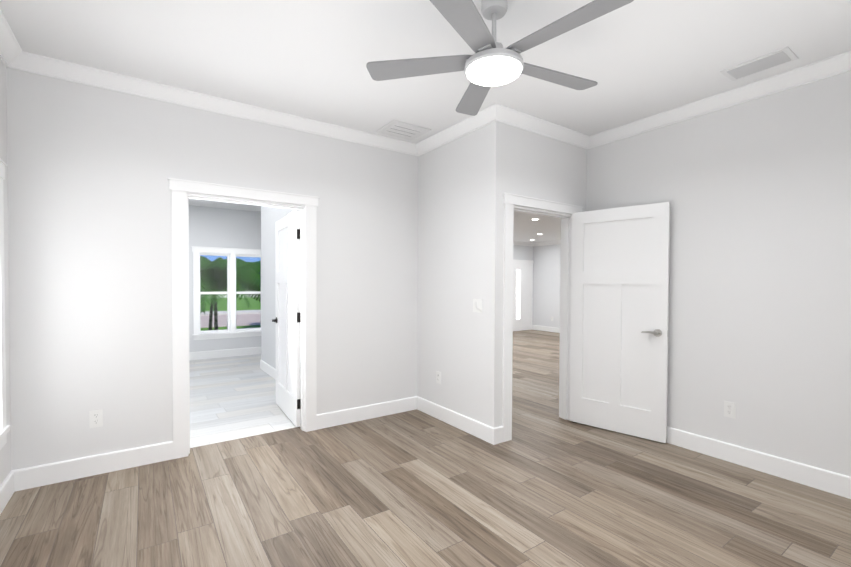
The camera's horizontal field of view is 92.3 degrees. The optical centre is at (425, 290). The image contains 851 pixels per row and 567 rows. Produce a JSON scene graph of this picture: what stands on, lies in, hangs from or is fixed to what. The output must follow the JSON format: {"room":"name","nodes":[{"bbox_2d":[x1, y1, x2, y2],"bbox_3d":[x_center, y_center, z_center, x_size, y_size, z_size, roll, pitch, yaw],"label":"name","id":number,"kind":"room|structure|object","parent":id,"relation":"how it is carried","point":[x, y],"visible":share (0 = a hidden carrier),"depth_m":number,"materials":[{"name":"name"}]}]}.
{"room":"empty bedroom","nodes":[
{"label":"empty bedroom","id":0,"kind":"room"},
{"bbox_2d":[0,58,10,485],"bbox_3d":[-1.529,-0.068,0.809,0.200,2.770,4.420,0,1,-35],"label":"wall","id":1,"kind":"structure","parent":0,"point":[5,460],"depth_m":2.53,"materials":[{"name":"paint"}]},
{"bbox_2d":[0,159,9,449],"bbox_3d":[-2.400,0.086,2.106,0.228,1.667,0.713,0,1,-35],"label":"window","id":2,"kind":"structure","parent":1,"relation":"in","point":[4,429],"depth_m":2.39,"materials":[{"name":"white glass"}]},
{"bbox_2d":[0,470,19,514],"bbox_3d":[-1.455,1.248,0.905,0.016,0.135,4.150,0,1,-35],"label":"baseboard","id":3,"kind":"structure","parent":1,"relation":"attached to","point":[10,485],"depth_m":2.49,"materials":[{"name":"white wood"}]},
{"bbox_2d":[0,9,27,70],"bbox_3d":[-1.430,-1.409,0.905,0.090,0.090,4.090,0,1,-35],"label":"crown molding","id":4,"kind":"structure","parent":1,"relation":"attached to","point":[13,55],"depth_m":2.46,"materials":[{"name":"white wood"}]},
{"bbox_2d":[6,67,417,469],"bbox_3d":[-1.343,-0.114,3.549,3.220,2.770,0.120,0,1,-35],"label":"wall","id":5,"kind":"structure","parent":0,"point":[92,170],"depth_m":2.96,"materials":[{"name":"paint"}]},
{"bbox_2d":[16,441,172,489],"bbox_3d":[-2.261,1.212,2.859,0.847,0.135,0.016,0,1,-35],"label":"baseboard","id":6,"kind":"structure","parent":5,"relation":"attached to","point":[92,465],"depth_m":2.82,"materials":[{"name":"white wood"}]},
{"bbox_2d":[89,409,102,427],"bbox_3d":[-2.287,0.891,2.840,0.072,0.117,0.009,0,1,-35],"label":"electrical outlet","id":7,"kind":"object","parent":5,"relation":"attached to","point":[95,418],"visible":1,"depth_m":2.84,"materials":[{"name":"white plastic"}]},
{"bbox_2d":[24,52,415,155],"bbox_3d":[-1.277,-1.452,3.440,2.980,0.090,0.090,0,1,-35],"label":"crown molding","id":8,"kind":"structure","parent":5,"relation":"attached to","point":[37,64],"depth_m":3.12,"materials":[{"name":"white wood"}]},
{"bbox_2d":[168,178,318,458],"bbox_3d":[-1.490,0.215,3.454,1.156,2.114,0.186,0,1,-35],"label":"door frame","id":9,"kind":"structure","parent":5,"relation":"attached to","point":[181,189],"depth_m":3.25,"materials":[{"name":"white wood"}]},
{"bbox_2d":[272,210,300,426],"bbox_3d":[-1.401,0.253,4.131,0.135,1.992,0.907,0,1,-32],"label":"door","id":10,"kind":"structure","parent":5,"relation":"in","point":[287,319],"depth_m":4.04,"materials":[{"name":"white wood"}]},
{"bbox_2d":[317,396,415,429],"bbox_3d":[-0.557,1.199,4.034,1.071,0.135,0.016,0,1,-35],"label":"baseboard","id":11,"kind":"structure","parent":5,"relation":"attached to","point":[335,418],"depth_m":4.00,"materials":[{"name":"white wood"}]},
{"bbox_2d":[189,198,260,211],"bbox_3d":[-3.107,-1.476,5.008,4.210,0.110,4.330,0,1,-35],"label":"ceiling","id":12,"kind":"structure","parent":0,"point":[218,204],"depth_m":7.01,"materials":[{"name":"paint"}]},
{"bbox_2d":[189,354,295,447],"bbox_3d":[-3.208,1.286,5.133,4.390,0.100,4.500,0,1,-35],"label":"floor","id":13,"kind":"structure","parent":0,"point":[232,397],"depth_m":4.60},
{"bbox_2d":[261,206,294,368],"bbox_3d":[-1.354,-0.145,5.406,0.890,2.770,2.950,0,1,-35],"label":"wall","id":14,"kind":"structure","parent":0,"point":[270,216],"depth_m":5.99,"materials":[{"name":"paint"}]},
{"bbox_2d":[260,360,275,379],"bbox_3d":[-1.737,1.175,5.177,0.016,0.135,2.966,0,1,-35],"label":"baseboard","id":15,"kind":"structure","parent":14,"relation":"attached to","point":[264,366],"depth_m":5.96,"materials":[{"name":"white wood"}]},
{"bbox_2d":[189,205,532,351],"bbox_3d":[-1.522,-0.205,8.880,11.440,2.770,0.200,0,1,-35],"label":"wall","id":16,"kind":"structure","parent":0,"point":[219,227],"depth_m":7.32,"materials":[{"name":"white paint"}]},
{"bbox_2d":[191,246,260,339],"bbox_3d":[-3.519,0.046,7.455,1.303,1.619,0.205,0,1,-35],"label":"windows","id":17,"kind":"structure","parent":16,"relation":"in","point":[231,331],"depth_m":7.38,"materials":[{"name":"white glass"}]},
{"bbox_2d":[189,325,529,359],"bbox_3d":[-1.466,1.114,8.813,11.200,0.135,0.016,0,1,-35],"label":"baseboard","id":18,"kind":"structure","parent":16,"relation":"attached to","point":[252,350],"depth_m":7.37,"materials":[{"name":"white wood"}]},
{"bbox_2d":[513,259,533,329],"bbox_3d":[2.676,0.141,11.665,1.110,2.020,0.105,0,1,-35],"label":"door frame","id":19,"kind":"structure","parent":16,"relation":"attached to","point":[525,267],"depth_m":11.74,"materials":[{"name":"white wood"}]},
{"bbox_2d":[513,241,535,246],"bbox_3d":[0.347,-1.306,9.971,6.870,0.090,0.090,0,1,-35],"label":"crown molding","id":20,"kind":"structure","parent":16,"relation":"attached to","point":[514,242],"depth_m":11.62,"materials":[{"name":"white wood"}]},
{"bbox_2d":[0,330,850,566],"bbox_3d":[1.380,1.299,5.596,10.410,0.100,8.950,0,1,-35],"label":"floor","id":21,"kind":"structure","parent":0,"point":[546,486],"depth_m":2.47,"materials":[{"name":"brown wood"}]},
{"bbox_2d":[0,0,850,143],"bbox_3d":[0.969,-1.578,5.255,11.440,0.120,8.950,0,1,-35],"label":"ceiling","id":22,"kind":"structure","parent":0,"point":[636,60],"depth_m":2.49,"materials":[{"name":"paint"}]},
{"bbox_2d":[376,120,430,139],"bbox_3d":[-0.210,-1.490,3.829,0.400,0.017,0.340,0,1,-35],"label":"ceiling vent","id":23,"kind":"object","parent":22,"relation":"in","point":[400,129],"visible":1,"depth_m":3.81,"materials":[{"name":"white metal"}]},
{"bbox_2d":[366,0,633,115],"bbox_3d":[0.382,-1.273,2.072,1.280,0.387,1.276,0,1,-35],"label":"ceiling fan","id":24,"kind":"object","parent":22,"relation":"hanging from","point":[488,64],"visible":1,"depth_m":2.02,"materials":[{"name":"grey metal"}]},
{"bbox_2d":[720,46,798,80],"bbox_3d":[2.164,-1.463,2.661,0.220,0.015,0.350,0,1,-35],"label":"ceiling vent","id":25,"kind":"object","parent":22,"relation":"in","point":[779,57],"visible":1,"depth_m":2.64,"materials":[{"name":"white metal"}]},
{"bbox_2d":[417,126,485,423],"bbox_3d":[0.263,-0.114,3.952,0.120,2.770,1.040,0,1,-35],"label":"wall","id":26,"kind":"structure","parent":0,"point":[451,239],"depth_m":3.85,"materials":[{"name":"paint"}]},
{"bbox_2d":[436,371,440,383],"bbox_3d":[0.129,0.862,4.042,0.009,0.117,0.072,0,1,-35],"label":"electrical outlet","id":27,"kind":"object","parent":26,"relation":"attached to","point":[438,376],"visible":1,"depth_m":4.04,"materials":[{"name":"white plastic"}]},
{"bbox_2d":[416,109,491,155],"bbox_3d":[0.242,-1.451,3.783,0.090,0.090,1.050,0,1,-35],"label":"crown molding","id":28,"kind":"structure","parent":26,"relation":"attached to","point":[470,124],"depth_m":3.77,"materials":[{"name":"white wood"}]},
{"bbox_2d":[416,396,499,444],"bbox_3d":[0.248,1.205,3.885,0.036,0.135,1.176,0,1,-35],"label":"baseboard","id":29,"kind":"structure","parent":26,"relation":"attached to","point":[489,434],"depth_m":3.75,"materials":[{"name":"white wood"}]},
{"bbox_2d":[473,299,481,312],"bbox_3d":[0.451,0.134,3.564,0.013,0.117,0.116,0,1,-35],"label":"light switch","id":30,"kind":"object","parent":26,"relation":"attached to","point":[477,305],"visible":1,"depth_m":3.56,"materials":[{"name":"white plastic"}]},
{"bbox_2d":[484,121,586,427],"bbox_3d":[1.106,-0.108,3.829,1.370,2.770,0.120,0,1,-35],"label":"wall","id":31,"kind":"structure","parent":0,"point":[520,161],"depth_m":3.47,"materials":[{"name":"paint"}]},
{"bbox_2d":[484,103,591,148],"bbox_3d":[1.048,-1.445,3.635,1.250,0.090,0.090,0,1,-35],"label":"crown molding","id":32,"kind":"structure","parent":31,"relation":"attached to","point":[495,112],"depth_m":3.57,"materials":[{"name":"white wood"}]},
{"bbox_2d":[502,192,583,441],"bbox_3d":[1.046,0.230,3.795,1.081,2.096,0.186,0,1,-35],"label":"door frame","id":33,"kind":"structure","parent":31,"relation":"attached to","point":[510,200],"depth_m":3.65,"materials":[{"name":"white wood"}]},
{"bbox_2d":[570,202,669,442],"bbox_3d":[1.714,0.266,3.688,0.832,2.009,0.135,1,1,42],"label":"door","id":34,"kind":"structure","parent":31,"relation":"in","point":[619,319],"depth_m":3.64,"materials":[{"name":"white wood"}]},
{"bbox_2d":[513,212,560,242],"bbox_3d":[1.881,-1.431,7.746,6.870,0.250,5.490,0,1,-35],"label":"ceiling","id":35,"kind":"structure","parent":0,"point":[526,229],"depth_m":8.73,"materials":[{"name":"paint"}]},
{"bbox_2d":[532,244,560,327],"bbox_3d":[4.787,-0.192,9.703,0.120,2.770,5.610,0,1,-35],"label":"wall","id":36,"kind":"structure","parent":0,"point":[546,284],"depth_m":11.57,"materials":[{"name":"white paint"}]},
{"bbox_2d":[532,325,559,332],"bbox_3d":[4.685,1.125,9.744,0.016,0.135,5.430,0,1,-35],"label":"baseboard","id":37,"kind":"structure","parent":36,"relation":"attached to","point":[542,328],"depth_m":11.56,"materials":[{"name":"white wood"}]},
{"bbox_2d":[532,241,560,244],"bbox_3d":[4.674,-1.282,9.670,0.090,0.090,5.280,0,1,-35],"label":"crown molding","id":38,"kind":"structure","parent":36,"relation":"attached to","point":[550,242],"depth_m":11.45,"materials":[{"name":"white wood"}]},
{"bbox_2d":[586,71,850,476],"bbox_3d":[2.546,-0.085,2.843,0.120,2.770,3.140,0,1,-35],"label":"wall","id":39,"kind":"structure","parent":0,"point":[756,193],"depth_m":2.95,"materials":[{"name":"paint"}]},
{"bbox_2d":[588,51,850,148],"bbox_3d":[2.406,-1.426,2.847,0.090,0.090,2.930,0,1,-35],"label":"crown molding","id":40,"kind":"structure","parent":39,"relation":"attached to","point":[840,63],"depth_m":3.02,"materials":[{"name":"white wood"}]},
{"bbox_2d":[724,401,735,418],"bbox_3d":[2.302,0.903,3.095,0.009,0.117,0.072,0,1,-35],"label":"electrical outlet","id":41,"kind":"object","parent":39,"relation":"attached to","point":[730,409],"visible":1,"depth_m":3.09,"materials":[{"name":"white plastic"}]},
{"bbox_2d":[666,426,850,498],"bbox_3d":[2.436,1.232,2.884,0.030,0.135,2.990,0,1,-35],"label":"baseboard","id":42,"kind":"structure","parent":39,"relation":"attached to","point":[818,478],"depth_m":2.91,"materials":[{"name":"white wood"}]},
{"label":"outside","id":43,"kind":"structure","parent":0,"visible":0},
{"bbox_2d":[200,297,260,330],"bbox_3d":[-24.203,0.389,61.136,150.000,0.150,111.550,0,1,-35],"label":"grass","id":44,"kind":"structure","parent":43,"point":[222,303],"depth_m":25.02,"materials":[{"name":"green plant"}]},
{"bbox_2d":[200,310,260,327],"bbox_3d":[1.819,1.018,23.421,150.000,0.100,6.800,0,1,-35],"label":"street","id":45,"kind":"structure","parent":44,"relation":"on","point":[241,320],"depth_m":16.45,"materials":[{"name":"grey asphalt"}]},
{"bbox_2d":[200,261,260,329],"bbox_3d":[-5.200,0.246,10.197,2.649,2.072,2.854,0,1,-35],"label":"palm tree","id":46,"kind":"object","parent":44,"relation":"on","point":[203,299],"depth_m":9.49,"materials":[{"name":"green plant"}]},
{"bbox_2d":[200,256,260,329],"bbox_3d":[-5.285,0.195,10.229,2.909,2.171,2.536,0,1,-35],"label":"palm tree","id":47,"kind":"object","parent":44,"relation":"on","point":[205,260],"depth_m":9.63,"materials":[{"name":"green plant"}]},
{"bbox_2d":[200,288,260,297],"bbox_3d":[-12.754,0.102,44.448,150.100,1.090,0.170,0,1,-35],"label":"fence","id":48,"kind":"object","parent":44,"relation":"on","point":[225,296],"depth_m":39.88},
{"bbox_2d":[204,261,260,300],"bbox_3d":[-4.903,0.251,10.459,2.879,2.056,2.792,0,1,-35],"label":"palm tree","id":49,"kind":"object","parent":44,"relation":"on","point":[251,265],"depth_m":9.83,"materials":[{"name":"green plant"}]}
]}

